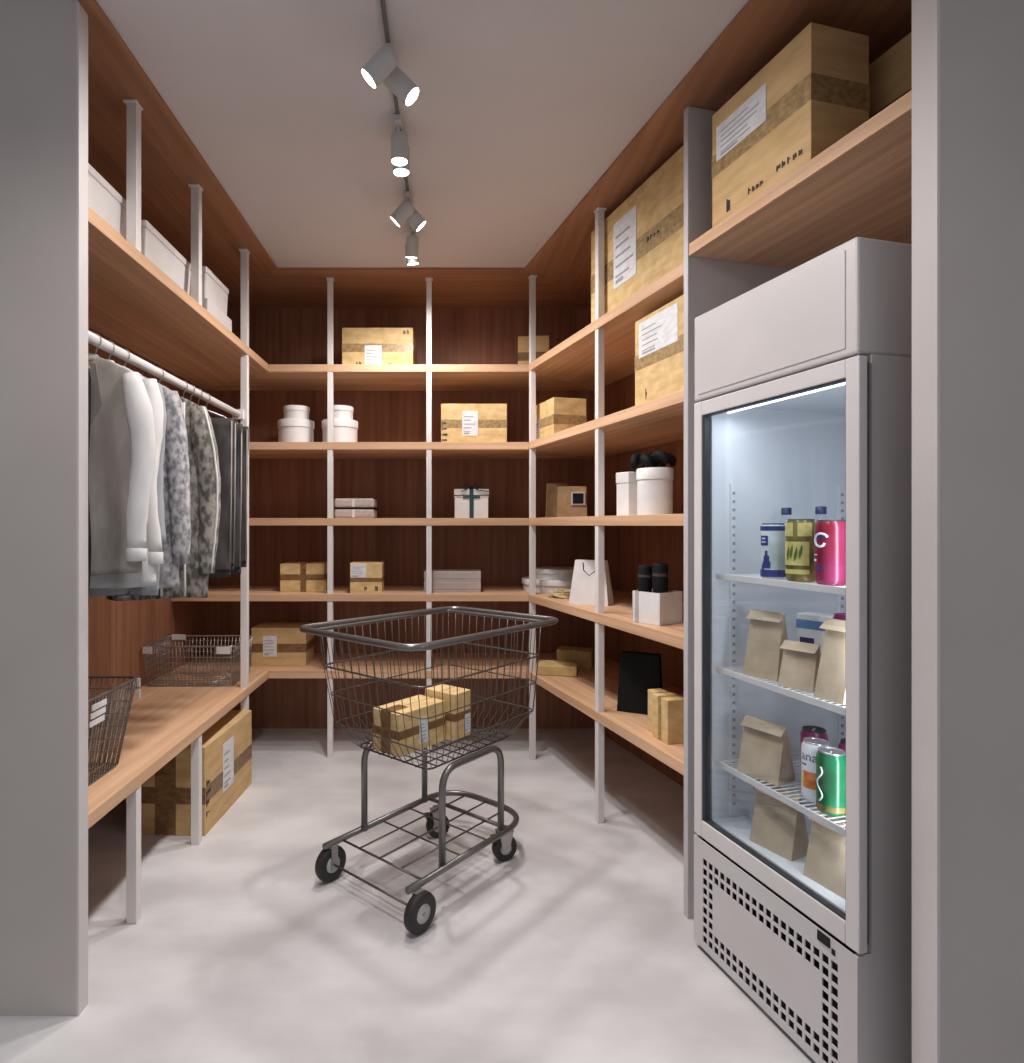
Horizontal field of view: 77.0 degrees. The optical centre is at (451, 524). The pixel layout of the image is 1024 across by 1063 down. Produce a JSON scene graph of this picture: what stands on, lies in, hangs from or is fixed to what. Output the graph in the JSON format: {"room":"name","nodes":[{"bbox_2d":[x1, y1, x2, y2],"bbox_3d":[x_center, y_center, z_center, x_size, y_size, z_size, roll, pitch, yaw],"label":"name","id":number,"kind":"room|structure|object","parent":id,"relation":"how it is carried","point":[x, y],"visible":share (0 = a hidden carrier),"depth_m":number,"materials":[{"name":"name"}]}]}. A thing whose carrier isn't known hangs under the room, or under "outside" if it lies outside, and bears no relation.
{"room":"storage room","nodes":[
{"label":"storage room","id":0,"kind":"room"},
{"bbox_2d":[0,0,76,1015],"bbox_3d":[-2.200,-0.048,1.726,2.400,2.712,0.043,0,0,0],"label":"wall","id":1,"kind":"structure","parent":0,"point":[38,38],"depth_m":1.71,"materials":[{"name":"beige paint"}]},
{"bbox_2d":[77,0,87,1015],"bbox_3d":[-0.997,-0.048,1.726,0.006,2.712,0.044,0,0,0],"label":"trim","id":2,"kind":"structure","parent":1,"relation":"attached to","point":[82,16],"depth_m":1.72,"materials":[{"name":"paint"}]},
{"bbox_2d":[88,327,205,711],"bbox_3d":[-1.610,-0.042,2.935,0.060,2.700,2.350,0,0,0],"label":"wall","id":3,"kind":"structure","parent":0,"point":[118,631],"depth_m":3.19,"materials":[{"name":"brown wood"}]},
{"bbox_2d":[78,0,276,295],"bbox_3d":[-1.291,-1.419,2.855,0.678,0.055,2.610,0,0,0],"label":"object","id":4,"kind":"structure","parent":3,"relation":"attached to","point":[170,161],"depth_m":2.47,"materials":[{"name":"brown wood"}]},
{"bbox_2d":[206,308,593,728],"bbox_3d":[-0.313,-0.042,4.140,2.653,2.700,0.060,0,0,0],"label":"wall","id":5,"kind":"structure","parent":0,"point":[278,488],"depth_m":4.11,"materials":[{"name":"brown wood"}]},
{"bbox_2d":[227,268,590,307],"bbox_3d":[-0.333,-1.419,3.825,2.593,0.055,0.670,0,0,0],"label":"trim","id":6,"kind":"structure","parent":5,"relation":"attached to","point":[283,287],"depth_m":3.77,"materials":[{"name":"brown wood"}]},
{"bbox_2d":[0,729,815,1062],"bbox_3d":[0.000,1.338,0.900,6.800,0.060,7.000,0,0,0],"label":"floor","id":7,"kind":"structure","parent":0,"point":[579,946],"depth_m":2.05,"materials":[{"name":"concrete"}]},
{"bbox_2d":[88,99,268,923],"bbox_3d":[-1.304,-0.042,2.929,0.549,2.700,2.354,0,0,0],"label":"wall shelving","id":8,"kind":"object","parent":7,"relation":"on","point":[132,302],"visible":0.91,"depth_m":2.62,"materials":[{"name":"brown wood"}]},
{"bbox_2d":[94,333,101,353],"bbox_3d":[-1.077,-0.503,1.930,0.281,0.153,0.015,0,0,1],"label":"clothes hanger","id":9,"kind":"object","parent":8,"relation":"hanging from","point":[94,333],"visible":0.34,"depth_m":1.93,"materials":[{"name":"metal"}]},
{"bbox_2d":[90,360,163,587],"bbox_3d":[-1.077,-0.158,1.934,0.413,0.694,0.092,0,0,1],"label":"shirt","id":10,"kind":"object","parent":9,"relation":"hanging from","point":[147,577],"visible":0.16,"depth_m":1.91,"materials":[{"name":"grey fabric"}]},
{"bbox_2d":[88,163,125,237],"bbox_3d":[-1.272,-0.994,1.958,0.375,0.182,0.395,0,0,0],"label":"storage bin","id":11,"kind":"object","parent":8,"relation":"on","point":[104,200],"visible":0.08,"depth_m":2.02,"materials":[{"name":"white plastic"}]},
{"bbox_2d":[103,340,114,359],"bbox_3d":[-1.077,-0.503,2.005,0.246,0.153,0.014,0,0,0],"label":"clothes hanger","id":12,"kind":"object","parent":8,"relation":"hanging from","point":[107,340],"visible":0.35,"depth_m":2.00,"materials":[{"name":"metal"}]},
{"bbox_2d":[89,366,166,597],"bbox_3d":[-1.077,-0.138,2.003,0.372,0.734,0.076,0,0,0],"label":"shirt","id":13,"kind":"object","parent":12,"relation":"hanging from","point":[148,590],"visible":0.08,"depth_m":1.99,"materials":[{"name":"white fabric"}]},
{"bbox_2d":[88,676,139,786],"bbox_3d":[-1.297,0.673,2.018,0.414,0.294,0.443,0,0,0],"label":"wire basket","id":14,"kind":"object","parent":8,"relation":"on","point":[104,710],"visible":0.41,"depth_m":2.12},
{"bbox_2d":[125,220,190,293],"bbox_3d":[-1.272,-0.996,2.478,0.375,0.185,0.405,0,0,0],"label":"storage bin","id":15,"kind":"object","parent":8,"relation":"on","point":[154,246],"visible":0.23,"depth_m":2.43,"materials":[{"name":"white plastic"}]},
{"bbox_2d":[142,634,251,686],"bbox_3d":[-1.335,0.713,3.390,0.468,0.214,0.319,0,0,0],"label":"wire basket","id":16,"kind":"object","parent":8,"relation":"on","point":[146,649],"visible":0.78,"depth_m":3.29,"materials":[{"name":"metal"}]},
{"bbox_2d":[179,380,225,417],"bbox_3d":[-1.077,-0.503,2.560,0.343,0.153,0.007,0,0,0],"label":"clothes hanger","id":17,"kind":"object","parent":8,"relation":"hanging from","point":[182,380],"visible":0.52,"depth_m":2.56,"materials":[{"name":"metal"}]},
{"bbox_2d":[209,418,233,577],"bbox_3d":[-1.077,-0.110,2.560,0.400,0.643,0.050,0,0,-2],"label":"trousers","id":18,"kind":"object","parent":17,"relation":"hanging from","point":[223,428],"visible":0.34,"depth_m":2.55,"materials":[{"name":"grey fabric"}]},
{"bbox_2d":[189,266,231,331],"bbox_3d":[-1.270,-1.026,2.986,0.381,0.245,0.312,0,0,0],"label":"storage bin","id":19,"kind":"object","parent":8,"relation":"on","point":[215,293],"visible":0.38,"depth_m":2.93,"materials":[{"name":"white plastic"}]},
{"bbox_2d":[202,298,231,331],"bbox_3d":[-1.270,-0.954,2.986,0.381,0.103,0.312,0,0,0],"label":"storage box","id":20,"kind":"object","parent":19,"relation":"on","point":[207,303],"depth_m":2.94,"materials":[{"name":"white plastic"}]},
{"bbox_2d":[141,710,251,835],"bbox_3d":[-1.195,1.121,2.972,0.344,0.373,0.552,0,0,3],"label":"cardboard box","id":21,"kind":"object","parent":7,"relation":"on","point":[227,744],"visible":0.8,"depth_m":2.73,"materials":[{"name":"cardboard"}]},
{"bbox_2d":[224,750,230,788],"bbox_3d":[-1.025,1.113,2.923,0.001,0.156,0.069,0,0,3],"label":"print","id":22,"kind":"object","parent":21,"relation":"attached to","point":[226,785],"depth_m":2.91},
{"bbox_2d":[171,277,593,757],"bbox_3d":[-0.334,-0.042,3.852,2.490,2.700,0.514,0,0,0],"label":"wall shelving","id":23,"kind":"object","parent":7,"relation":"on","point":[330,377],"visible":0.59,"depth_m":3.60,"materials":[{"name":"brown wood"}]},
{"bbox_2d":[251,622,313,665],"bbox_3d":[-1.006,0.709,3.819,0.320,0.222,0.224,0,0,0],"label":"cardboard box","id":24,"kind":"object","parent":23,"relation":"on","point":[273,643],"visible":0.91,"depth_m":3.71,"materials":[{"name":"cardboard"}]},
{"bbox_2d":[277,418,313,441],"bbox_3d":[-0.926,-0.541,3.800,0.214,0.150,0.214,0,0,0],"label":"round box","id":25,"kind":"object","parent":23,"relation":"on","point":[289,429],"visible":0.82,"depth_m":3.71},
{"bbox_2d":[283,405,309,419],"bbox_3d":[-0.923,-0.657,3.800,0.154,0.083,0.154,0,0,0],"label":"round box","id":26,"kind":"object","parent":25,"relation":"on","point":[290,411],"visible":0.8,"depth_m":3.74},
{"bbox_2d":[280,562,326,591],"bbox_3d":[-0.867,0.305,3.800,0.256,0.164,0.202,0,0,0],"label":"cardboard box","id":27,"kind":"object","parent":23,"relation":"on","point":[294,576],"visible":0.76,"depth_m":3.70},
{"bbox_2d":[322,418,357,441],"bbox_3d":[-0.665,-0.541,3.800,0.214,0.150,0.214,0,0,0],"label":"round box","id":28,"kind":"object","parent":23,"relation":"on","point":[345,430],"visible":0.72,"depth_m":3.71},
{"bbox_2d":[334,405,353,419],"bbox_3d":[-0.662,-0.657,3.800,0.154,0.083,0.154,0,0,0],"label":"round box","id":29,"kind":"object","parent":28,"relation":"on","point":[340,411],"visible":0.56,"depth_m":3.73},
{"bbox_2d":[334,508,377,517],"bbox_3d":[-0.568,-0.070,3.804,0.236,0.062,0.171,0,0,0],"label":"flat box","id":30,"kind":"object","parent":23,"relation":"on","point":[339,512],"visible":0.94,"depth_m":3.72,"materials":[{"name":"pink cardboard"}]},
{"bbox_2d":[334,498,376,507],"bbox_3d":[-0.570,-0.128,3.804,0.232,0.054,0.171,0,0,0],"label":"flat box","id":31,"kind":"object","parent":30,"relation":"on","point":[338,502],"visible":0.97,"depth_m":3.72,"materials":[{"name":"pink cardboard"}]},
{"bbox_2d":[350,561,383,592],"bbox_3d":[-0.490,0.301,3.709,0.183,0.172,0.164,0,0,-2],"label":"cardboard box","id":32,"kind":"object","parent":23,"relation":"on","point":[365,576],"visible":1,"depth_m":3.63,"materials":[{"name":"cardboard"}]},
{"bbox_2d":[342,328,415,363],"bbox_3d":[-0.428,-1.019,3.829,0.410,0.232,0.304,0,0,0],"label":"cardboard box","id":33,"kind":"object","parent":23,"relation":"on","point":[359,345],"visible":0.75,"depth_m":3.68,"materials":[{"name":"cardboard"}]},
{"bbox_2d":[424,582,480,591],"bbox_3d":[0.003,0.357,3.781,0.328,0.060,0.202,0,0,0],"label":"flat box","id":34,"kind":"object","parent":23,"relation":"on","point":[436,586],"visible":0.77,"depth_m":3.68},
{"bbox_2d":[424,569,480,581],"bbox_3d":[0.003,0.297,3.781,0.328,0.060,0.202,0,0,0],"label":"flat box","id":35,"kind":"object","parent":34,"relation":"on","point":[438,575],"visible":0.98,"depth_m":3.68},
{"bbox_2d":[454,484,488,517],"bbox_3d":[0.114,-0.139,3.835,0.208,0.200,0.220,0,0,0],"label":"gift box","id":36,"kind":"object","parent":23,"relation":"on","point":[470,502],"visible":0.94,"depth_m":3.74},
{"bbox_2d":[441,404,506,441],"bbox_3d":[0.127,-0.582,3.829,0.381,0.232,0.304,0,0,0],"label":"cardboard box","id":37,"kind":"object","parent":23,"relation":"on","point":[459,422],"visible":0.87,"depth_m":3.68,"materials":[{"name":"cardboard"}]},
{"bbox_2d":[518,335,548,363],"bbox_3d":[0.493,-1.013,3.879,0.186,0.220,0.162,0,0,7],"label":"cardboard box","id":38,"kind":"object","parent":23,"relation":"on","point":[542,342],"visible":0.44,"depth_m":3.80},
{"bbox_2d":[522,576,571,592],"bbox_3d":[0.600,0.351,3.800,0.370,0.072,0.370,0,0,0],"label":"round box","id":39,"kind":"object","parent":23,"relation":"on","point":[542,585],"visible":0.5,"depth_m":3.63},
{"bbox_2d":[536,566,573,579],"bbox_3d":[0.625,0.286,3.820,0.300,0.058,0.300,0,0,0],"label":"round box","id":40,"kind":"object","parent":39,"relation":"on","point":[550,572],"visible":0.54,"depth_m":3.69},
{"bbox_2d":[299,606,557,934],"bbox_3d":[-0.067,0.835,2.407,0.630,0.947,0.820,0,0,41],"label":"shopping cart","id":41,"kind":"object","parent":7,"relation":"on","point":[419,913],"visible":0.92,"depth_m":2.35,"materials":[{"name":"grey paint"}]},
{"bbox_2d":[373,695,445,757],"bbox_3d":[-0.156,0.742,2.381,0.139,0.153,0.247,0,0,41],"label":"cardboard box","id":42,"kind":"object","parent":41,"relation":"in","point":[422,699],"visible":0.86,"depth_m":2.32,"materials":[{"name":"cardboard"}]},
{"bbox_2d":[319,612,540,769],"bbox_3d":[-0.064,0.604,2.401,0.515,0.438,0.706,0,0,41],"label":"wire basket","id":43,"kind":"object","parent":41,"relation":"on","point":[488,749],"depth_m":2.34,"materials":[{"name":"grey metal"}]},
{"bbox_2d":[425,684,470,740],"bbox_3d":[-0.016,0.729,2.499,0.154,0.178,0.102,0,0,39],"label":"cardboard box","id":44,"kind":"object","parent":41,"relation":"in","point":[438,689],"visible":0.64,"depth_m":2.44,"materials":[{"name":"cardboard"}]},
{"bbox_2d":[528,90,911,918],"bbox_3d":[0.970,-0.042,2.648,0.630,2.700,2.834,0,0,-15],"label":"wall shelving","id":45,"kind":"object","parent":7,"relation":"on","point":[860,185],"visible":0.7,"depth_m":2.14,"materials":[{"name":"brown wood"}]},
{"bbox_2d":[545,483,566,517],"bbox_3d":[0.603,-0.139,3.685,0.120,0.200,0.052,0,0,-6],"label":"cardboard box","id":46,"kind":"object","parent":45,"relation":"on","point":[551,488],"visible":0.5,"depth_m":3.67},
{"bbox_2d":[536,660,576,676],"bbox_3d":[0.581,0.792,3.544,0.222,0.056,0.152,0,0,12],"label":"parcel","id":47,"kind":"object","parent":45,"relation":"on","point":[545,667],"visible":0.84,"depth_m":3.48,"materials":[{"name":"cardboard"}]},
{"bbox_2d":[536,397,586,438],"bbox_3d":[0.597,-0.574,3.563,0.194,0.215,0.280,0,0,-15],"label":"cardboard box","id":48,"kind":"object","parent":45,"relation":"on","point":[556,414],"visible":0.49,"depth_m":3.44,"materials":[{"name":"cardboard"}]},
{"bbox_2d":[557,486,586,516],"bbox_3d":[0.636,-0.121,3.388,0.155,0.165,0.064,0,0,11],"label":"box","id":49,"kind":"object","parent":45,"relation":"on","point":[571,500],"visible":0.88,"depth_m":3.37,"materials":[{"name":"brown cardboard"}]},
{"bbox_2d":[557,646,593,668],"bbox_3d":[0.718,0.769,3.727,0.202,0.101,0.122,0,0,17],"label":"parcel","id":50,"kind":"object","parent":45,"relation":"on","point":[584,656],"visible":0.8,"depth_m":3.67,"materials":[{"name":"cardboard"}]},
{"bbox_2d":[569,558,613,605],"bbox_3d":[0.685,0.276,3.146,0.200,0.222,0.091,0,0,32],"label":"paper bag","id":51,"kind":"object","parent":45,"relation":"on","point":[582,591],"visible":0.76,"depth_m":3.12,"materials":[{"name":"white paper"}]},
{"bbox_2d":[616,472,636,515],"bbox_3d":[0.773,-0.132,2.760,0.118,0.186,0.136,0,0,-35],"label":"box","id":52,"kind":"object","parent":45,"relation":"on","point":[626,482],"visible":0.55,"depth_m":2.71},
{"bbox_2d":[591,145,683,322],"bbox_3d":[0.926,-1.128,2.628,0.384,0.450,0.791,0,0,-15],"label":"cardboard box","id":53,"kind":"object","parent":45,"relation":"on","point":[644,236],"visible":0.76,"depth_m":2.52,"materials":[{"name":"cardboard"}]},
{"bbox_2d":[615,225,632,284],"bbox_3d":[0.718,-1.129,2.668,0.001,0.202,0.141,0,0,-15],"label":"print","id":54,"kind":"object","parent":53,"relation":"attached to","point":[621,278],"depth_m":2.69},
{"bbox_2d":[617,650,662,714],"bbox_3d":[0.832,0.693,2.825,0.185,0.255,0.101,0,0,26],"label":"paper bag","id":55,"kind":"object","parent":45,"relation":"on","point":[639,672],"visible":0.83,"depth_m":2.80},
{"bbox_2d":[636,467,673,514],"bbox_3d":[0.811,-0.132,2.558,0.142,0.186,0.142,0,0,0],"label":"box","id":56,"kind":"object","parent":45,"relation":"on","point":[654,484],"visible":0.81,"depth_m":2.50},
{"bbox_2d":[630,450,676,469],"bbox_3d":[0.816,-0.265,2.603,0.148,0.079,0.248,0,0,-15],"label":"bow","id":57,"kind":"object","parent":56,"relation":"on","point":[658,458],"visible":0.93,"depth_m":2.54,"materials":[{"name":"black fabric"}]},
{"bbox_2d":[632,589,682,625],"bbox_3d":[0.815,0.325,2.543,0.142,0.125,0.132,0,0,-35],"label":"open box","id":58,"kind":"object","parent":45,"relation":"on","point":[658,609],"visible":0.94,"depth_m":2.50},
{"bbox_2d":[638,564,651,591],"bbox_3d":[0.769,0.271,2.551,0.055,0.225,0.056,0,0,-15],"label":"bottle","id":59,"kind":"object","parent":58,"relation":"in","point":[644,570],"visible":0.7,"depth_m":2.53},
{"bbox_2d":[653,563,667,592],"bbox_3d":[0.817,0.266,2.507,0.059,0.235,0.060,0,0,-15],"label":"bottle","id":60,"kind":"object","parent":58,"relation":"in","point":[660,570],"visible":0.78,"depth_m":2.48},
{"bbox_2d":[635,295,683,405],"bbox_3d":[0.965,-0.644,2.440,0.364,0.355,0.409,0,0,-15],"label":"cardboard box","id":61,"kind":"object","parent":45,"relation":"on","point":[659,336],"visible":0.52,"depth_m":2.42,"materials":[{"name":"cardboard"}]},
{"bbox_2d":[642,322,661,354],"bbox_3d":[0.770,-0.723,2.470,0.001,0.100,0.134,0,0,-15],"label":"print","id":62,"kind":"object","parent":61,"relation":"on","point":[653,348],"depth_m":2.48},
{"bbox_2d":[652,692,683,743],"bbox_3d":[0.835,0.737,2.449,0.092,0.166,0.103,0,0,-15],"label":"cardboard box","id":63,"kind":"object","parent":45,"relation":"on","point":[667,708],"visible":0.86,"depth_m":2.40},
{"bbox_2d":[712,22,869,227],"bbox_3d":[0.977,-1.123,1.887,0.194,0.382,0.401,0,0,-15],"label":"cardboard box","id":64,"kind":"object","parent":45,"relation":"on","point":[814,92],"visible":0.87,"depth_m":1.75,"materials":[{"name":"cardboard"}]},
{"bbox_2d":[721,103,758,154],"bbox_3d":[0.866,-1.199,1.931,0.001,0.078,0.167,0,0,-15],"label":"print","id":65,"kind":"object","parent":64,"relation":"on","point":[744,123],"depth_m":1.93,"materials":[{"name":"grey"}]},
{"bbox_2d":[869,32,911,118],"bbox_3d":[1.306,-1.117,1.919,0.302,0.370,0.502,0,0,-15],"label":"cardboard box","id":66,"kind":"object","parent":45,"relation":"on","point":[890,74],"visible":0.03,"depth_m":1.74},
{"bbox_2d":[694,237,911,1062],"bbox_3d":[1.145,0.332,1.794,0.663,1.953,0.597,0,0,-15],"label":"fridge","id":67,"kind":"object","parent":7,"relation":"on","point":[803,377],"visible":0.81,"depth_m":1.61,"materials":[{"name":"grey"}]},
{"bbox_2d":[743,609,787,680],"bbox_3d":[0.915,0.344,1.855,0.075,0.188,0.105,0,0,-31],"label":"paper bag","id":68,"kind":"object","parent":67,"relation":"in","point":[767,632],"visible":0.84,"depth_m":1.84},
{"bbox_2d":[737,715,795,785],"bbox_3d":[0.908,0.646,1.852,0.080,0.158,0.130,0,0,-29],"label":"paper bag","id":69,"kind":"object","parent":67,"relation":"in","point":[765,752],"visible":1,"depth_m":1.83,"materials":[{"name":"paper"}]},
{"bbox_2d":[760,523,784,578],"bbox_3d":[0.912,0.073,1.819,0.067,0.158,0.067,0,0,44],"label":"drink can","id":70,"kind":"object","parent":67,"relation":"on","point":[772,535],"visible":0.94,"depth_m":1.79,"materials":[{"name":"metal"}]},
{"bbox_2d":[749,779,808,860],"bbox_3d":[0.923,0.824,1.804,0.085,0.168,0.130,0,0,-27],"label":"paper bag","id":71,"kind":"object","parent":67,"relation":"in","point":[777,827],"visible":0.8,"depth_m":1.78,"materials":[{"name":"paper"}]},
{"bbox_2d":[721,752,845,826],"bbox_3d":[1.129,0.730,1.788,0.507,0.009,0.515,0,0,-15],"label":"wire shelf","id":72,"kind":"object","parent":67,"relation":"attached to","point":[728,760],"depth_m":1.76,"materials":[{"name":"metal"}]},
{"bbox_2d":[722,666,845,707],"bbox_3d":[1.129,0.443,1.788,0.507,0.009,0.515,0,0,-15],"label":"wire shelf","id":73,"kind":"object","parent":67,"relation":"attached to","point":[736,672],"depth_m":1.74,"materials":[{"name":"metal"}]},
{"bbox_2d":[729,574,845,586],"bbox_3d":[1.129,0.157,1.788,0.507,0.009,0.515,0,0,-15],"label":"wire shelf","id":74,"kind":"object","parent":67,"relation":"attached to","point":[733,578],"depth_m":1.77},
{"bbox_2d":[778,640,820,692],"bbox_3d":[0.945,0.378,1.728,0.070,0.121,0.095,0,0,-32],"label":"paper bag","id":75,"kind":"object","parent":67,"relation":"on","point":[800,662],"visible":0.9,"depth_m":1.71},
{"bbox_2d":[785,519,815,582],"bbox_3d":[0.938,0.068,1.721,0.075,0.169,0.077,0,0,44],"label":"drink can","id":76,"kind":"object","parent":67,"relation":"on","point":[799,533],"visible":0.94,"depth_m":1.69,"materials":[{"name":"metal"}]},
{"bbox_2d":[787,545,802,560],"bbox_3d":[0.909,0.074,1.701,0.006,0.046,0.042,0,0,-34],"label":"print","id":77,"kind":"object","parent":76,"relation":"attached to","point":[794,552],"depth_m":1.70},
{"bbox_2d":[785,523,811,573],"bbox_3d":[0.919,0.062,1.704,0.068,0.136,0.024,0,0,44],"label":"print","id":78,"kind":"object","parent":76,"relation":"attached to","point":[798,536],"depth_m":1.69},
{"bbox_2d":[800,725,827,777],"bbox_3d":[1.013,0.647,1.791,0.068,0.156,0.068,0,0,44],"label":"drink can","id":79,"kind":"object","parent":67,"relation":"on","point":[807,731],"visible":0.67,"depth_m":1.78,"materials":[{"name":"pink"}]},
{"bbox_2d":[796,612,833,650],"bbox_3d":[1.039,0.345,1.806,0.062,0.185,0.101,0,0,-32],"label":"pack","id":80,"kind":"object","parent":67,"relation":"in","point":[808,624],"visible":0.38,"depth_m":1.80},
{"bbox_2d":[801,737,829,802],"bbox_3d":[0.962,0.647,1.691,0.069,0.156,0.070,0,0,44],"label":"drink can","id":81,"kind":"object","parent":67,"relation":"on","point":[810,745],"visible":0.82,"depth_m":1.68,"materials":[{"name":"metal"}]},
{"bbox_2d":[803,770,815,789],"bbox_3d":[0.943,0.667,1.668,0.052,0.044,0.011,0,0,39],"label":"print","id":82,"kind":"object","parent":81,"relation":"attached to","point":[809,776],"depth_m":1.67},
{"bbox_2d":[803,808,845,899],"bbox_3d":[0.974,0.824,1.616,0.085,0.168,0.130,0,0,-21],"label":"paper bag","id":83,"kind":"object","parent":67,"relation":"in","point":[825,862],"visible":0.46,"depth_m":1.61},
{"bbox_2d":[814,618,845,704],"bbox_3d":[0.981,0.339,1.611,0.090,0.198,0.085,0,0,-18],"label":"paper bag","id":84,"kind":"object","parent":67,"relation":"in","point":[831,676],"visible":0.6,"depth_m":1.61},
{"bbox_2d":[814,519,845,585],"bbox_3d":[0.962,0.069,1.625,0.074,0.166,0.077,0,0,44],"label":"drink can","id":85,"kind":"object","parent":67,"relation":"on","point":[829,535],"visible":0.94,"depth_m":1.60,"materials":[{"name":"pink"}]},
{"bbox_2d":[816,746,845,816],"bbox_3d":[0.960,0.647,1.618,0.071,0.156,0.071,0,0,44],"label":"drink can","id":86,"kind":"object","parent":67,"relation":"on","point":[830,761],"visible":0.98,"depth_m":1.59,"materials":[{"name":"metal"}]},
{"bbox_2d":[816,801,845,813],"bbox_3d":[0.947,0.708,1.605,0.071,0.014,0.033,0,0,44],"label":"print","id":87,"kind":"object","parent":86,"relation":"attached to","point":[826,807],"depth_m":1.59},
{"bbox_2d":[96,0,747,267],"bbox_3d":[0.000,-1.428,0.445,6.800,0.048,6.090,0,0,0],"label":"ceiling","id":88,"kind":"structure","parent":0,"point":[520,108],"depth_m":2.13,"materials":[{"name":"paint"}]},
{"bbox_2d":[380,0,408,190],"bbox_3d":[-0.185,-1.398,1.900,0.012,0.012,2.600,0,0,0],"label":"track","id":89,"kind":"object","parent":88,"relation":"attached to","point":[382,2],"visible":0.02,"depth_m":1.81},
{"bbox_2d":[361,43,397,88],"bbox_3d":[-0.202,-1.309,1.836,0.104,0.165,0.159,0,0,0],"label":"spotlight","id":90,"kind":"object","parent":89,"relation":"attached to","point":[384,61],"visible":1,"depth_m":1.77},
{"bbox_2d":[391,114,407,165],"bbox_3d":[-0.183,-1.328,2.212,0.060,0.127,0.095,0,0,0],"label":"spotlight","id":91,"kind":"object","parent":89,"relation":"attached to","point":[399,139],"visible":1,"depth_m":2.20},
{"bbox_2d":[384,67,418,105],"bbox_3d":[-0.147,-1.309,1.915,0.104,0.164,0.160,0,0,0],"label":"spotlight","id":92,"kind":"object","parent":89,"relation":"attached to","point":[397,82],"visible":0.9,"depth_m":1.84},
{"bbox_2d":[390,191,414,226],"bbox_3d":[-0.206,-1.318,2.682,0.104,0.148,0.107,0,0,0],"label":"spotlight","id":93,"kind":"object","parent":89,"relation":"attached to","point":[405,209],"visible":1,"depth_m":2.64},
{"bbox_2d":[405,226,418,258],"bbox_3d":[-0.189,-1.325,3.011,0.066,0.134,0.093,0,0,0],"label":"spotlight","id":94,"kind":"object","parent":89,"relation":"attached to","point":[412,241],"visible":0.96,"depth_m":3.00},
{"bbox_2d":[594,373,683,786],"bbox_3d":[1.309,-0.042,2.731,0.060,2.700,2.869,0,0,-15],"label":"wall","id":95,"kind":"structure","parent":0,"point":[626,548],"depth_m":3.64,"materials":[{"name":"brown wood"}]},
{"bbox_2d":[525,0,911,305],"bbox_3d":[0.952,-1.419,2.630,0.815,0.055,2.950,0,0,-15],"label":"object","id":96,"kind":"structure","parent":95,"relation":"attached to","point":[761,29],"depth_m":2.02,"materials":[{"name":"brown wood"}]},
{"bbox_2d":[940,0,1023,1062],"bbox_3d":[2.188,-0.048,1.315,2.424,2.712,0.070,0,0,0],"label":"wall","id":97,"kind":"structure","parent":0,"point":[982,41],"depth_m":1.28,"materials":[{"name":"beige paint"}]},
{"bbox_2d":[912,0,939,1062],"bbox_3d":[0.973,-0.048,1.315,0.006,2.712,0.071,0,0,0],"label":"door frame","id":98,"kind":"structure","parent":97,"relation":"attached to","point":[925,13],"depth_m":1.31,"materials":[{"name":"paint"}]},
{"bbox_3d":[-1.077,-0.504,1.775,0.149,0.152,0.014,0,0,0],"label":"clothes hanger","id":99,"kind":"object","parent":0,"visible":0},
{"bbox_2d":[88,369,90,604],"bbox_3d":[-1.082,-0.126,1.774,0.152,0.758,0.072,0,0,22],"label":"coat","id":100,"kind":"object","parent":99,"relation":"hanging from","point":[89,375],"visible":0.11,"depth_m":1.77,"materials":[{"name":"black fabric"}]},
{"label":"clothes hanger","id":101,"kind":"object","parent":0,"visible":0},
{"bbox_2d":[88,353,155,575],"bbox_3d":[-1.077,-0.175,1.845,0.446,0.648,0.101,0,0,-1],"label":"shirt","id":102,"kind":"object","parent":101,"relation":"hanging from","point":[122,450],"visible":0.37,"depth_m":1.82,"materials":[{"name":"beige fabric"}]},
{"label":"clothes hanger","id":103,"kind":"object","parent":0,"visible":0},
{"bbox_2d":[140,374,190,588],"bbox_3d":[-1.077,-0.145,2.106,0.444,0.718,0.120,0,0,-1],"label":"shirt","id":104,"kind":"object","parent":103,"relation":"hanging from","point":[176,467],"visible":0.3,"depth_m":2.08,"materials":[{"name":"fabric"}]},
{"bbox_3d":[-1.077,-0.503,2.350,0.295,0.153,0.014,0,0,3],"label":"clothes hanger","id":105,"kind":"object","parent":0,"visible":0},
{"bbox_2d":[106,396,220,600],"bbox_3d":[-1.075,-0.110,2.353,0.463,0.769,0.155,0,0,11],"label":"shirt","id":106,"kind":"object","parent":105,"relation":"hanging from","point":[205,478],"visible":0.38,"depth_m":2.31,"materials":[{"name":"grey fabric"}]},
{"bbox_3d":[-1.077,-0.503,2.630,0.343,0.153,0.007,0,0,0],"label":"clothes hanger","id":107,"kind":"object","parent":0,"visible":0},
{"bbox_2d":[231,421,237,570],"bbox_3d":[-1.077,-0.119,2.630,0.390,0.623,0.049,0,0,2],"label":"trousers","id":108,"kind":"object","parent":107,"relation":"hanging from","point":[235,422],"visible":0.17,"depth_m":2.62,"materials":[{"name":"grey fabric"}]},
{"bbox_3d":[-1.077,-0.503,2.710,0.343,0.153,0.007,0,0,0],"label":"clothes hanger","id":109,"kind":"object","parent":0,"visible":0},
{"bbox_2d":[231,424,242,573],"bbox_3d":[-1.077,-0.110,2.710,0.380,0.643,0.050,0,0,-2],"label":"trousers","id":110,"kind":"object","parent":109,"relation":"hanging from","point":[239,447],"visible":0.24,"depth_m":2.71,"materials":[{"name":"grey fabric"}]},
{"bbox_3d":[-1.077,-0.503,2.800,0.343,0.153,0.007,0,0,0],"label":"clothes hanger","id":111,"kind":"object","parent":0,"visible":0},
{"bbox_2d":[241,426,248,566],"bbox_3d":[-1.077,-0.119,2.800,0.370,0.623,0.049,0,0,-2],"label":"trousers","id":112,"kind":"object","parent":111,"relation":"hanging from","point":[245,428],"visible":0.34,"depth_m":2.79,"materials":[{"name":"grey fabric"}]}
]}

